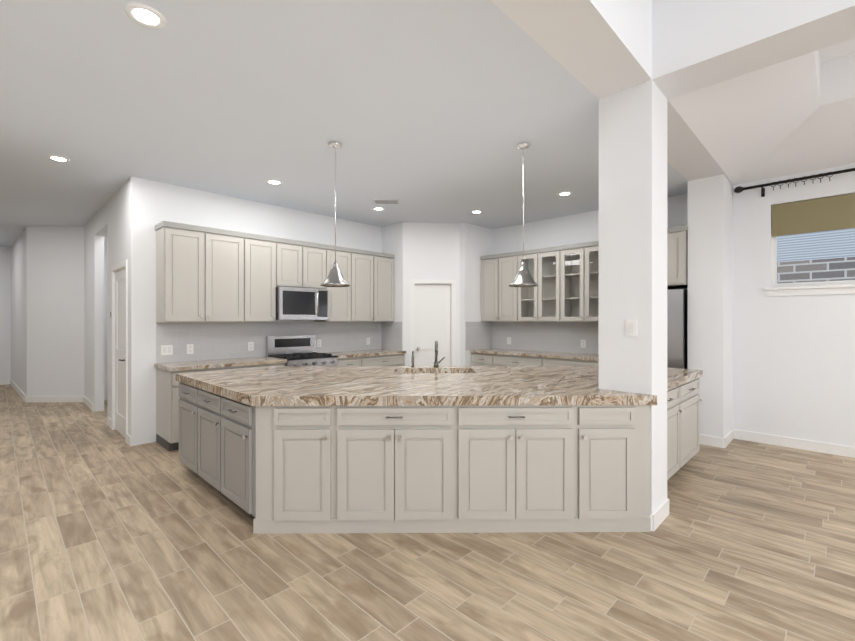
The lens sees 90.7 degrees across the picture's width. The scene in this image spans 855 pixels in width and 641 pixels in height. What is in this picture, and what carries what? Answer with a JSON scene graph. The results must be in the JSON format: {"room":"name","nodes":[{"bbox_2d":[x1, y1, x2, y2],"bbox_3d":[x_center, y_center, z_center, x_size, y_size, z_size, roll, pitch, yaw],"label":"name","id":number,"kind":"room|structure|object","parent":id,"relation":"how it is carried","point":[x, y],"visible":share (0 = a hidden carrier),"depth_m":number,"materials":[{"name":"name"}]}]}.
{"room":"kitchen","nodes":[
{"label":"kitchen","id":0,"kind":"room"},
{"bbox_2d":[0,384,854,640],"bbox_3d":[-2.824,1.447,3.632,17.550,0.050,11.500,0,0,44],"label":"floor","id":1,"kind":"structure","parent":0,"point":[107,533],"depth_m":2.47,"materials":[{"name":"brown wood"}]},
{"bbox_2d":[154,349,405,450],"bbox_3d":[-1.766,0.960,5.925,0.648,0.920,3.417,0,0,44],"label":"base cabinet","id":2,"kind":"object","parent":1,"relation":"on","point":[167,410],"visible":0.29,"depth_m":4.87,"materials":[{"name":"grey"}]},
{"bbox_2d":[266,335,337,365],"bbox_3d":[-1.737,0.820,5.895,0.707,1.200,0.751,0,0,44],"label":"range","id":3,"kind":"object","parent":1,"relation":"on","point":[297,350],"visible":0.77,"depth_m":5.92,"materials":[{"name":"silver metal"}]},
{"bbox_2d":[179,381,702,533],"bbox_3d":[0.224,0.994,4.074,3.548,0.855,3.805,0,0,44],"label":"kitchen island","id":4,"kind":"object","parent":1,"relation":"on","point":[288,474],"depth_m":2.83,"materials":[{"name":"grey wood"}]},
{"bbox_2d":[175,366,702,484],"bbox_3d":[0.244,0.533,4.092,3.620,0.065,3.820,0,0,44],"label":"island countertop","id":5,"kind":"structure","parent":4,"relation":"on","point":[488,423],"depth_m":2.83,"materials":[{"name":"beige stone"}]},
{"bbox_2d":[411,351,414,368],"bbox_3d":[-0.157,0.412,4.492,0.070,0.177,0.070,0,0,44],"label":"faucet","id":6,"kind":"object","parent":5,"relation":"on","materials":[{"name":"metal"}]},
{"bbox_2d":[411,341,444,367],"bbox_3d":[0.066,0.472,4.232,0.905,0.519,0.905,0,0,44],"label":"faucet","id":7,"kind":"object","parent":5,"relation":"in","point":[436,364],"depth_m":4.50,"materials":[{"name":"grey metal"}]},
{"bbox_2d":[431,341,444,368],"bbox_3d":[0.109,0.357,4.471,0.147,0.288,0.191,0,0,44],"label":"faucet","id":8,"kind":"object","parent":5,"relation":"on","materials":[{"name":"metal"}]},
{"bbox_2d":[470,348,598,365],"bbox_3d":[1.726,0.959,6.557,2.214,0.920,0.648,0,0,44],"label":"base cabinet","id":9,"kind":"object","parent":1,"relation":"on","point":[495,357],"visible":0.17,"depth_m":6.41,"materials":[{"name":"grey"}]},
{"bbox_2d":[667,289,687,368],"bbox_3d":[2.834,0.515,5.416,0.909,1.770,0.696,0,0,44],"label":"fridge","id":10,"kind":"object","parent":1,"relation":"on","point":[677,328],"visible":0.02,"depth_m":4.96,"materials":[{"name":"silver metal"}]},
{"bbox_2d":[0,0,854,514],"bbox_3d":[-2.822,-0.578,3.524,17.700,4.000,11.650,0,0,44],"label":"wall","id":11,"kind":"structure","parent":0,"point":[784,366],"depth_m":4.78,"materials":[{"name":"paint"}]},
{"bbox_2d":[111,260,127,442],"bbox_3d":[-3.773,0.358,5.249,0.900,2.125,0.155,0,0,44],"label":"door","id":12,"kind":"structure","parent":11,"relation":"attached to","point":[119,272],"depth_m":5.29,"materials":[{"name":"white wood"}]},
{"bbox_2d":[161,345,172,354],"bbox_3d":[-3.097,0.351,5.018,0.007,0.118,0.120,0,0,44],"label":"double electrical outlet","id":13,"kind":"object","parent":11,"relation":"attached to","point":[166,349],"visible":1,"depth_m":5.02,"materials":[{"name":"white plastic"}]},
{"bbox_2d":[187,344,193,353],"bbox_3d":[-2.922,0.350,5.197,0.007,0.118,0.075,0,0,44],"label":"outlet","id":14,"kind":"object","parent":11,"relation":"attached to","point":[190,348],"visible":1,"depth_m":5.20,"materials":[{"name":"white plastic"}]},
{"bbox_2d":[248,342,253,350],"bbox_3d":[-2.397,0.350,5.732,0.007,0.118,0.075,0,0,44],"label":"outlet","id":15,"kind":"object","parent":11,"relation":"attached to","point":[250,346],"visible":1,"depth_m":5.73,"materials":[{"name":"white plastic"}]},
{"bbox_2d":[156,322,379,362],"bbox_3d":[-1.990,0.260,6.159,0.006,0.480,3.400,0,0,44],"label":"backsplash","id":16,"kind":"structure","parent":11,"relation":"attached to","point":[218,340],"depth_m":5.67,"materials":[{"name":"tile"}]},
{"bbox_2d":[155,221,394,321],"bbox_3d":[-1.856,-0.545,6.025,0.378,1.130,3.421,0,0,44],"label":"upper cabinet","id":17,"kind":"object","parent":11,"relation":"attached to","point":[206,274],"visible":1,"depth_m":5.39,"materials":[{"name":"grey wood"}]},
{"bbox_2d":[276,287,328,319],"bbox_3d":[-1.828,-0.230,5.982,0.464,0.436,0.751,0,0,44],"label":"microwave","id":18,"kind":"object","parent":17,"relation":"attached to","point":[292,303],"visible":0.96,"depth_m":5.81,"materials":[{"name":"silver metal"}]},
{"bbox_2d":[317,339,320,346],"bbox_3d":[-1.663,0.349,6.483,0.007,0.118,0.075,0,0,44],"label":"outlet","id":19,"kind":"object","parent":11,"relation":"attached to","point":[318,342],"visible":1,"depth_m":6.48,"materials":[{"name":"white plastic"}]},
{"bbox_2d":[380,322,401,349],"bbox_3d":[-0.608,0.259,7.181,0.530,0.480,0.006,0,0,44],"label":"backsplash","id":20,"kind":"structure","parent":11,"relation":"attached to","point":[390,332],"depth_m":7.18,"materials":[{"name":"tile"}]},
{"bbox_2d":[0,379,854,530],"bbox_3d":[-2.822,1.367,3.526,17.400,0.110,11.350,0,0,44],"label":"baseboard","id":21,"kind":"structure","parent":11,"relation":"attached to","point":[659,515],"depth_m":4.77,"materials":[{"name":"white wood"}]},
{"bbox_2d":[410,279,455,365],"bbox_3d":[0.074,0.366,7.080,0.520,2.105,0.633,0,0,44],"label":"door","id":22,"kind":"structure","parent":11,"relation":"attached to","point":[432,311],"depth_m":7.09,"materials":[{"name":"white wood"}]},
{"bbox_2d":[465,322,491,349],"bbox_3d":[0.890,0.259,7.286,0.006,0.480,0.740,0,0,44],"label":"backsplash","id":23,"kind":"structure","parent":11,"relation":"attached to","point":[478,335],"depth_m":7.27,"materials":[{"name":"tile"}]},
{"bbox_2d":[492,322,598,353],"bbox_3d":[1.952,0.259,6.789,2.220,0.480,0.006,0,0,44],"label":"backsplash","id":24,"kind":"structure","parent":11,"relation":"attached to","point":[566,337],"depth_m":6.79,"materials":[{"name":"tile"}]},
{"bbox_2d":[581,340,585,347],"bbox_3d":[2.355,0.349,6.385,0.075,0.118,0.007,0,0,44],"label":"electrical outlet","id":25,"kind":"object","parent":11,"relation":"attached to","point":[583,343],"visible":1,"depth_m":6.38,"materials":[{"name":"white plastic"}]},
{"bbox_2d":[480,225,687,321],"bbox_3d":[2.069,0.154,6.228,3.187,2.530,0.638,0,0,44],"label":"upper cabinet","id":26,"kind":"object","parent":11,"relation":"attached to","point":[565,278],"visible":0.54,"depth_m":6.48,"materials":[{"name":"grey wood"}]},
{"bbox_2d":[626,320,636,336],"bbox_3d":[1.420,0.052,2.942,0.075,0.118,0.008,0,0,44],"label":"light switch","id":27,"kind":"object","parent":11,"relation":"attached to","point":[631,328],"visible":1,"depth_m":2.94,"materials":[{"name":"white plastic"}]},
{"bbox_2d":[734,168,854,196],"bbox_3d":[4.882,-1.508,3.837,3.425,0.149,0.124,0,0,44],"label":"curtain rod","id":28,"kind":"object","parent":11,"relation":"attached to","point":[739,189],"visible":1,"depth_m":4.66,"materials":[{"name":"brown metal"}]},
{"bbox_2d":[765,206,854,295],"bbox_3d":[4.507,-0.804,4.345,1.610,1.050,0.145,0,0,44],"label":"window","id":29,"kind":"structure","parent":11,"relation":"in","point":[816,288],"depth_m":4.67,"materials":[{"name":"white"}]},
{"bbox_2d":[772,193,854,236],"bbox_3d":[4.497,-1.144,4.333,1.490,0.360,0.025,0,0,44],"label":"window shade","id":30,"kind":"object","parent":29,"relation":"attached to","point":[820,214],"visible":0.9,"depth_m":4.60,"materials":[{"name":"brown fabric"}]},
{"bbox_2d":[0,0,854,246],"bbox_3d":[-2.822,-2.128,3.523,17.400,1.000,11.350,0,0,44],"label":"ceiling","id":31,"kind":"structure","parent":0,"point":[430,111],"depth_m":3.44,"materials":[{"name":"paint"}]},
{"bbox_2d":[46,155,69,162],"bbox_3d":[-3.711,-1.625,4.246,0.184,0.008,0.184,0,0,44],"label":"recessed light","id":32,"kind":"object","parent":31,"relation":"in","point":[58,158],"visible":1,"depth_m":4.23,"materials":[{"name":"white"}]},
{"bbox_2d":[125,3,165,28],"bbox_3d":[-1.504,-1.623,2.254,0.184,0.008,0.184,0,0,44],"label":"recessed light","id":33,"kind":"object","parent":31,"relation":"in","point":[144,15],"visible":1,"depth_m":2.25,"materials":[{"name":"white"}]},
{"bbox_2d":[266,179,281,184],"bbox_3d":[-1.802,-1.625,4.966,0.184,0.008,0.184,0,0,44],"label":"recessed light","id":34,"kind":"object","parent":31,"relation":"in","point":[274,182],"visible":1,"depth_m":4.96,"materials":[{"name":"white"}]},
{"bbox_2d":[320,141,349,286],"bbox_3d":[-0.850,-0.972,3.895,0.274,1.310,0.274,0,0,44],"label":"pendant light","id":35,"kind":"object","parent":31,"relation":"hanging from","point":[335,278],"visible":1,"depth_m":3.86,"materials":[{"name":"silver metal"}]},
{"bbox_2d":[372,207,384,210],"bbox_3d":[-0.712,-1.626,6.152,0.184,0.008,0.184,0,0,44],"label":"recessed light","id":36,"kind":"object","parent":31,"relation":"in","point":[378,208],"visible":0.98,"depth_m":6.13,"materials":[{"name":"white"}]},
{"bbox_2d":[373,199,398,203],"bbox_3d":[-0.559,-1.622,5.765,0.340,0.016,0.180,0,0,-1],"label":"ceiling vent","id":37,"kind":"object","parent":31,"relation":"in","point":[386,201],"visible":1,"depth_m":5.74,"materials":[{"name":"white metal"}]},
{"bbox_2d":[471,210,482,213],"bbox_3d":[0.736,-1.626,6.330,0.184,0.008,0.184,0,0,44],"label":"recessed light","id":38,"kind":"object","parent":31,"relation":"in","point":[476,211],"visible":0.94,"depth_m":6.30,"materials":[{"name":"white"}]},
{"bbox_2d":[509,142,538,286],"bbox_3d":[0.889,-0.972,3.914,0.274,1.310,0.274,0,0,44],"label":"pendant light","id":39,"kind":"object","parent":31,"relation":"hanging from","point":[523,278],"visible":1,"depth_m":3.88,"materials":[{"name":"silver metal"}]},
{"bbox_2d":[557,191,571,195],"bbox_3d":[1.764,-1.625,5.422,0.184,0.008,0.184,0,0,44],"label":"recessed light","id":40,"kind":"object","parent":31,"relation":"in","point":[566,193],"visible":0.98,"depth_m":5.40,"materials":[{"name":"white"}]},
{"label":"outside","id":41,"kind":"structure","parent":0,"visible":0},
{"bbox_2d":[777,228,854,283],"bbox_3d":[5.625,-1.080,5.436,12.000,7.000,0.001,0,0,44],"label":"window","id":42,"kind":"structure","parent":41,"point":[831,269],"depth_m":5.75,"materials":[{"name":"clear glass"}]}
]}

